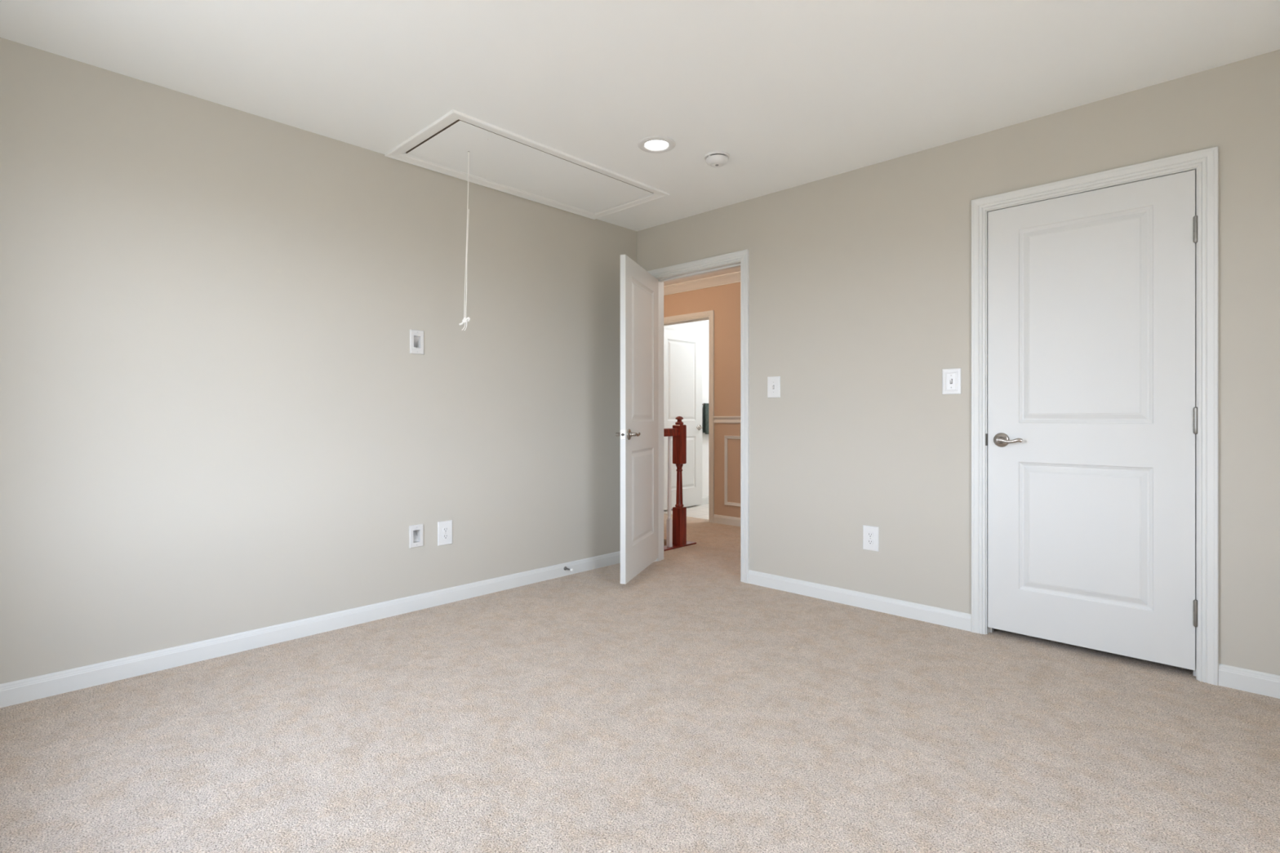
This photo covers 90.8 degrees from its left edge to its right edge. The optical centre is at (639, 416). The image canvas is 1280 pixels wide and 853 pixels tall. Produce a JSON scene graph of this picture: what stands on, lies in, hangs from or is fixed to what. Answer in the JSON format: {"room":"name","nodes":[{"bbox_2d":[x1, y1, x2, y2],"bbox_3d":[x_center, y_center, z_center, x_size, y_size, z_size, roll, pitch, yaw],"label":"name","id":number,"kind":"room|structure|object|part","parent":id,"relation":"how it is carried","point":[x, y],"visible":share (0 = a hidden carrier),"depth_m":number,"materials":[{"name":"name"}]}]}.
{"room":"empty bedroom","nodes":[
{"label":"empty bedroom","id":0,"kind":"room"},
{"bbox_2d":[0,37,636,684],"bbox_3d":[-1.369,-0.163,3.385,0.115,2.440,3.770,0,0,44],"label":"wall","id":1,"kind":"structure","parent":0,"point":[219,418],"depth_m":2.91,"materials":[{"name":"grey paint"}]},
{"bbox_2d":[0,551,620,707],"bbox_3d":[-1.271,1.016,3.395,0.013,0.083,3.620,0,0,44],"label":"baseboard","id":2,"kind":"structure","parent":1,"relation":"attached to","point":[33,688],"depth_m":2.89,"materials":[{"name":"white paint"}]},
{"bbox_2d":[408,524,423,547],"bbox_3d":[-1.238,0.652,3.465,0.054,0.121,0.080,0,0,44],"label":"cable plate","id":3,"kind":"object","parent":1,"relation":"attached to","point":[415,531],"visible":1,"depth_m":3.46,"materials":[{"name":"white plastic"}]},
{"bbox_2d":[409,329,423,354],"bbox_3d":[-1.236,-0.409,3.467,0.054,0.131,0.080,0,0,44],"label":"cable plate","id":4,"kind":"object","parent":1,"relation":"attached to","point":[416,337],"visible":1,"depth_m":3.46,"materials":[{"name":"white plastic"}]},
{"bbox_2d":[437,520,452,546],"bbox_3d":[-1.103,0.658,3.574,0.008,0.134,0.089,0,0,44],"label":"wall outlet","id":5,"kind":"object","parent":1,"relation":"attached to","point":[444,528],"visible":1,"depth_m":3.57,"materials":[{"name":"white plastic"}]},
{"bbox_2d":[442,533,448,538],"bbox_3d":[-1.101,0.677,3.572,0.003,0.028,0.034,0,0,44],"label":"receptacle","id":6,"kind":"object","parent":5,"relation":"attached to","point":[444,535],"depth_m":3.57,"materials":[{"name":"grey plastic"}]},
{"bbox_2d":[442,527,448,532],"bbox_3d":[-1.101,0.638,3.572,0.003,0.028,0.034,0,0,44],"label":"receptacle","id":7,"kind":"object","parent":5,"relation":"attached to","point":[444,529],"depth_m":3.57,"materials":[{"name":"grey plastic"}]},
{"bbox_2d":[564,566,573,571],"bbox_3d":[-0.469,1.007,4.166,0.077,0.025,0.025,0,0,44],"label":"door stop","id":8,"kind":"object","parent":1,"relation":"attached to","point":[565,567],"visible":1,"depth_m":4.17,"materials":[{"name":"silver metal"}]},
{"bbox_2d":[0,513,1279,852],"bbox_3d":[-0.141,1.067,3.452,6.765,0.020,5.568,0,0,44],"label":"floor","id":9,"kind":"structure","parent":0,"point":[685,705],"depth_m":2.06,"materials":[{"name":"carpet"}]},
{"bbox_2d":[663,416,696,551],"bbox_3d":[0.226,0.526,5.071,0.105,1.062,0.598,0,0,44],"label":"stair railing","id":10,"kind":"object","parent":9,"relation":"on","point":[676,527],"visible":0.98,"depth_m":5.13,"materials":[{"name":"red wood"}]},
{"bbox_3d":[0.160,0.124,4.995,0.062,0.065,0.398,0,0,44],"label":"handrail","id":11,"kind":"part","parent":10,"relation":"part of","materials":[{"name":"red wood"}]},
{"bbox_3d":[0.323,0.556,5.165,0.080,0.982,0.080,0,0,44],"label":"newel post","id":12,"kind":"part","parent":10,"relation":"part of","materials":[{"name":"red wood"}]},
{"bbox_2d":[0,0,1279,285],"bbox_3d":[-0.177,-1.443,3.487,6.865,0.120,5.568,0,0,44],"label":"ceiling","id":13,"kind":"structure","parent":0,"point":[795,92],"depth_m":2.48,"materials":[{"name":"white paint"}]},
{"bbox_2d":[384,109,669,330],"bbox_3d":[-0.579,-0.922,3.614,0.696,0.949,1.480,0,0,44],"label":"attic hatch","id":14,"kind":"object","parent":13,"relation":"attached to","point":[457,140],"visible":1,"depth_m":3.48,"materials":[{"name":"white paint"}]},
{"bbox_3d":[-0.903,-0.945,3.286,0.028,0.872,0.004,0,0,0],"label":"pull cord","id":15,"kind":"part","parent":14,"relation":"part of","materials":[{"name":"white fabric"}]},
{"bbox_3d":[-0.579,-1.377,3.614,0.696,0.013,1.480,0,0,44],"label":"trim frame","id":16,"kind":"part","parent":14,"relation":"part of","materials":[{"name":"white paint"}]},
{"bbox_3d":[-0.573,-1.390,3.611,0.541,0.014,1.333,0,0,44],"label":"panel","id":17,"kind":"part","parent":14,"relation":"part of","materials":[{"name":"white paint"}]},
{"bbox_2d":[637,135,675,153],"bbox_3d":[0.084,-1.379,3.202,0.192,0.008,0.192,0,0,44],"label":"recessed light","id":18,"kind":"object","parent":13,"relation":"in","point":[655,144],"visible":1,"depth_m":3.19,"materials":[{"name":"white plastic"}]},
{"bbox_2d":[644,140,667,149],"bbox_3d":[0.084,-1.380,3.202,0.118,0.003,0.118,0,0,44],"label":"diffuser","id":19,"kind":"object","parent":18,"relation":"attached to","point":[649,144],"depth_m":3.20,"materials":[{"name":"white plastic"}]},
{"bbox_2d":[704,151,729,167],"bbox_3d":[0.408,-1.358,3.348,0.132,0.050,0.132,0,0,44],"label":"smoke detector","id":20,"kind":"object","parent":13,"relation":"attached to","point":[715,158],"visible":1,"depth_m":3.31,"materials":[{"name":"white plastic"}]},
{"bbox_3d":[0.408,-1.378,3.348,0.132,0.010,0.132,0,0,44],"label":"plate","id":21,"kind":"part","parent":20,"relation":"part of","materials":[{"name":"white plastic"}]},
{"bbox_2d":[663,320,708,497],"bbox_3d":[1.769,-0.163,7.211,2.280,2.440,2.502,0,0,44],"label":"wall","id":22,"kind":"structure","parent":0,"point":[701,327],"depth_m":7.65,"materials":[{"name":"white paint"}]},
{"bbox_2d":[663,328,702,510],"bbox_3d":[0.481,0.029,7.229,0.089,2.015,0.760,0,0,45],"label":"door","id":23,"kind":"structure","parent":22,"relation":"in","point":[682,351],"depth_m":7.28,"materials":[{"name":"white paint"}]},
{"bbox_2d":[663,496,708,511],"bbox_3d":[1.002,1.016,7.878,0.013,0.083,2.402,0,0,44],"label":"baseboard","id":24,"kind":"structure","parent":22,"relation":"attached to","point":[704,500],"depth_m":7.64,"materials":[{"name":"white paint"}]},
{"bbox_2d":[702,403,708,434],"bbox_3d":[0.895,0.031,7.717,0.082,0.387,0.461,0,0,44],"label":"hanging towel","id":25,"kind":"object","parent":22,"relation":"hanging from","point":[705,406],"visible":0.27,"depth_m":7.58,"materials":[{"name":"teal fabric"}]},
{"bbox_2d":[663,503,708,519],"bbox_3d":[1.741,1.067,7.169,2.062,0.020,2.402,0,0,44],"label":"floor","id":26,"kind":"structure","parent":0,"point":[701,511],"depth_m":7.05,"materials":[{"name":"white tile"}]},
{"bbox_2d":[663,281,740,517],"bbox_3d":[0.929,0.337,6.204,4.500,3.440,0.115,0,0,44],"label":"wall","id":27,"kind":"structure","parent":0,"point":[724,300],"depth_m":6.22,"materials":[{"name":"beige paint"}]},
{"bbox_2d":[663,310,714,522],"bbox_3d":[0.447,-0.004,6.654,0.909,2.122,0.134,0,0,44],"label":"door frame","id":28,"kind":"structure","parent":27,"relation":"attached to","point":[706,315],"depth_m":6.32,"materials":[{"name":"white paint"}]},
{"bbox_2d":[663,271,740,295],"bbox_3d":[0.861,-1.342,6.134,4.500,0.082,0.080,0,0,44],"label":"trim","id":29,"kind":"structure","parent":27,"relation":"attached to","point":[732,277],"depth_m":6.35,"materials":[{"name":"white paint"}]},
{"bbox_2d":[712,416,740,423],"bbox_3d":[1.618,0.028,5.446,2.454,0.068,0.026,0,0,44],"label":"trim","id":30,"kind":"structure","parent":27,"relation":"attached to","point":[716,419],"depth_m":6.18,"materials":[{"name":"white paint"}]},
{"bbox_2d":[713,514,740,526],"bbox_3d":[1.623,1.016,5.450,2.454,0.083,0.013,0,0,44],"label":"baseboard","id":31,"kind":"structure","parent":27,"relation":"attached to","point":[721,519],"depth_m":6.18,"materials":[{"name":"white paint"}]},
{"bbox_2d":[724,435,740,506],"bbox_3d":[1.183,0.525,5.871,0.972,0.680,0.014,0,0,44],"label":"trim","id":32,"kind":"structure","parent":27,"relation":"attached to","point":[726,437],"depth_m":6.20,"materials":[{"name":"white paint"}]},
{"bbox_2d":[636,49,1279,675],"bbox_3d":[1.478,0.337,3.346,4.280,3.440,0.115,0,0,44],"label":"wall","id":33,"kind":"structure","parent":0,"point":[860,278],"depth_m":3.25,"materials":[{"name":"grey paint"}]},
{"bbox_2d":[615,254,657,584],"bbox_3d":[0.006,0.015,4.212,0.140,2.012,0.774,0,0,17],"label":"door","id":34,"kind":"structure","parent":33,"relation":"in","point":[638,434],"depth_m":4.09,"materials":[{"name":"white paint"}]},
{"bbox_3d":[-0.105,0.109,3.854,0.025,0.056,0.002,0,0,17],"label":"latch plate","id":35,"kind":"part","parent":34,"relation":"part of","materials":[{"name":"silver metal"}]},
{"bbox_3d":[-0.047,0.109,3.899,0.048,0.069,0.069,0,0,17],"label":"handle","id":36,"kind":"part","parent":34,"relation":"part of","materials":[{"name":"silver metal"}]},
{"bbox_2d":[647,248,749,583],"bbox_3d":[0.412,-0.004,4.368,0.896,2.122,0.152,0,0,44],"label":"door frame","id":37,"kind":"structure","parent":33,"relation":"attached to","point":[740,259],"depth_m":4.05,"materials":[{"name":"white paint"}]},
{"bbox_2d":[767,376,780,397],"bbox_3d":[0.820,-0.183,3.884,0.089,0.130,0.019,0,0,44],"label":"light switch","id":38,"kind":"object","parent":33,"relation":"attached to","point":[773,382],"visible":1,"depth_m":3.88,"materials":[{"name":"white plastic"}]},
{"bbox_2d":[747,569,971,631],"bbox_3d":[1.163,1.016,3.560,1.307,0.083,0.013,0,0,44],"label":"baseboard","id":39,"kind":"structure","parent":33,"relation":"attached to","point":[937,615],"depth_m":3.47,"materials":[{"name":"white paint"}]},
{"bbox_2d":[862,524,879,551],"bbox_3d":[1.266,0.667,3.464,0.089,0.134,0.008,0,0,44],"label":"wall outlet","id":40,"kind":"object","parent":33,"relation":"attached to","point":[870,534],"visible":1,"depth_m":3.46,"materials":[{"name":"white plastic"}]},
{"bbox_2d":[866,539,873,544],"bbox_3d":[1.264,0.686,3.462,0.034,0.028,0.003,0,0,44],"label":"receptacle","id":41,"kind":"object","parent":40,"relation":"attached to","point":[868,541],"depth_m":3.46,"materials":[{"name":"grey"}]},
{"bbox_2d":[867,532,873,537],"bbox_3d":[1.264,0.647,3.462,0.034,0.028,0.003,0,0,44],"label":"receptacle","id":42,"kind":"object","parent":40,"relation":"attached to","point":[869,534],"depth_m":3.46,"materials":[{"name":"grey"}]},
{"bbox_2d":[942,368,960,394],"bbox_3d":[1.563,-0.178,3.171,0.089,0.129,0.019,0,0,44],"label":"light switch","id":43,"kind":"object","parent":33,"relation":"attached to","point":[951,378],"visible":1,"depth_m":3.17,"materials":[{"name":"white plastic"}]},
{"bbox_2d":[987,169,1197,670],"bbox_3d":[1.961,0.013,2.795,0.767,2.019,0.088,0,0,44],"label":"door","id":44,"kind":"structure","parent":33,"relation":"in","point":[1092,411],"depth_m":2.77,"materials":[{"name":"white paint"}]},
{"bbox_3d":[1.717,0.111,3.008,0.069,0.069,0.048,0,0,44],"label":"handle","id":45,"kind":"part","parent":44,"relation":"part of","materials":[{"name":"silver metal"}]},
{"bbox_3d":[1.736,0.112,2.963,0.104,0.025,0.018,0,0,44],"label":"lever","id":46,"kind":"part","parent":44,"relation":"part of","materials":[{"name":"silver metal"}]},
{"bbox_2d":[971,146,1217,685],"bbox_3d":[1.995,-0.004,2.837,0.895,2.122,0.134,0,0,44],"label":"door frame","id":47,"kind":"structure","parent":33,"relation":"attached to","point":[1204,162],"depth_m":2.54,"materials":[{"name":"white paint"}]},
{"bbox_3d":[1.693,0.111,3.077,0.006,0.058,0.036,0,0,44],"label":"strike plate","id":48,"kind":"part","parent":47,"relation":"part of","materials":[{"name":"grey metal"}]},
{"bbox_2d":[1217,663,1279,698],"bbox_3d":[2.588,1.016,2.193,0.852,0.083,0.013,0,0,44],"label":"baseboard","id":49,"kind":"structure","parent":33,"relation":"attached to","point":[1231,677],"depth_m":2.42,"materials":[{"name":"white paint"}]}
]}

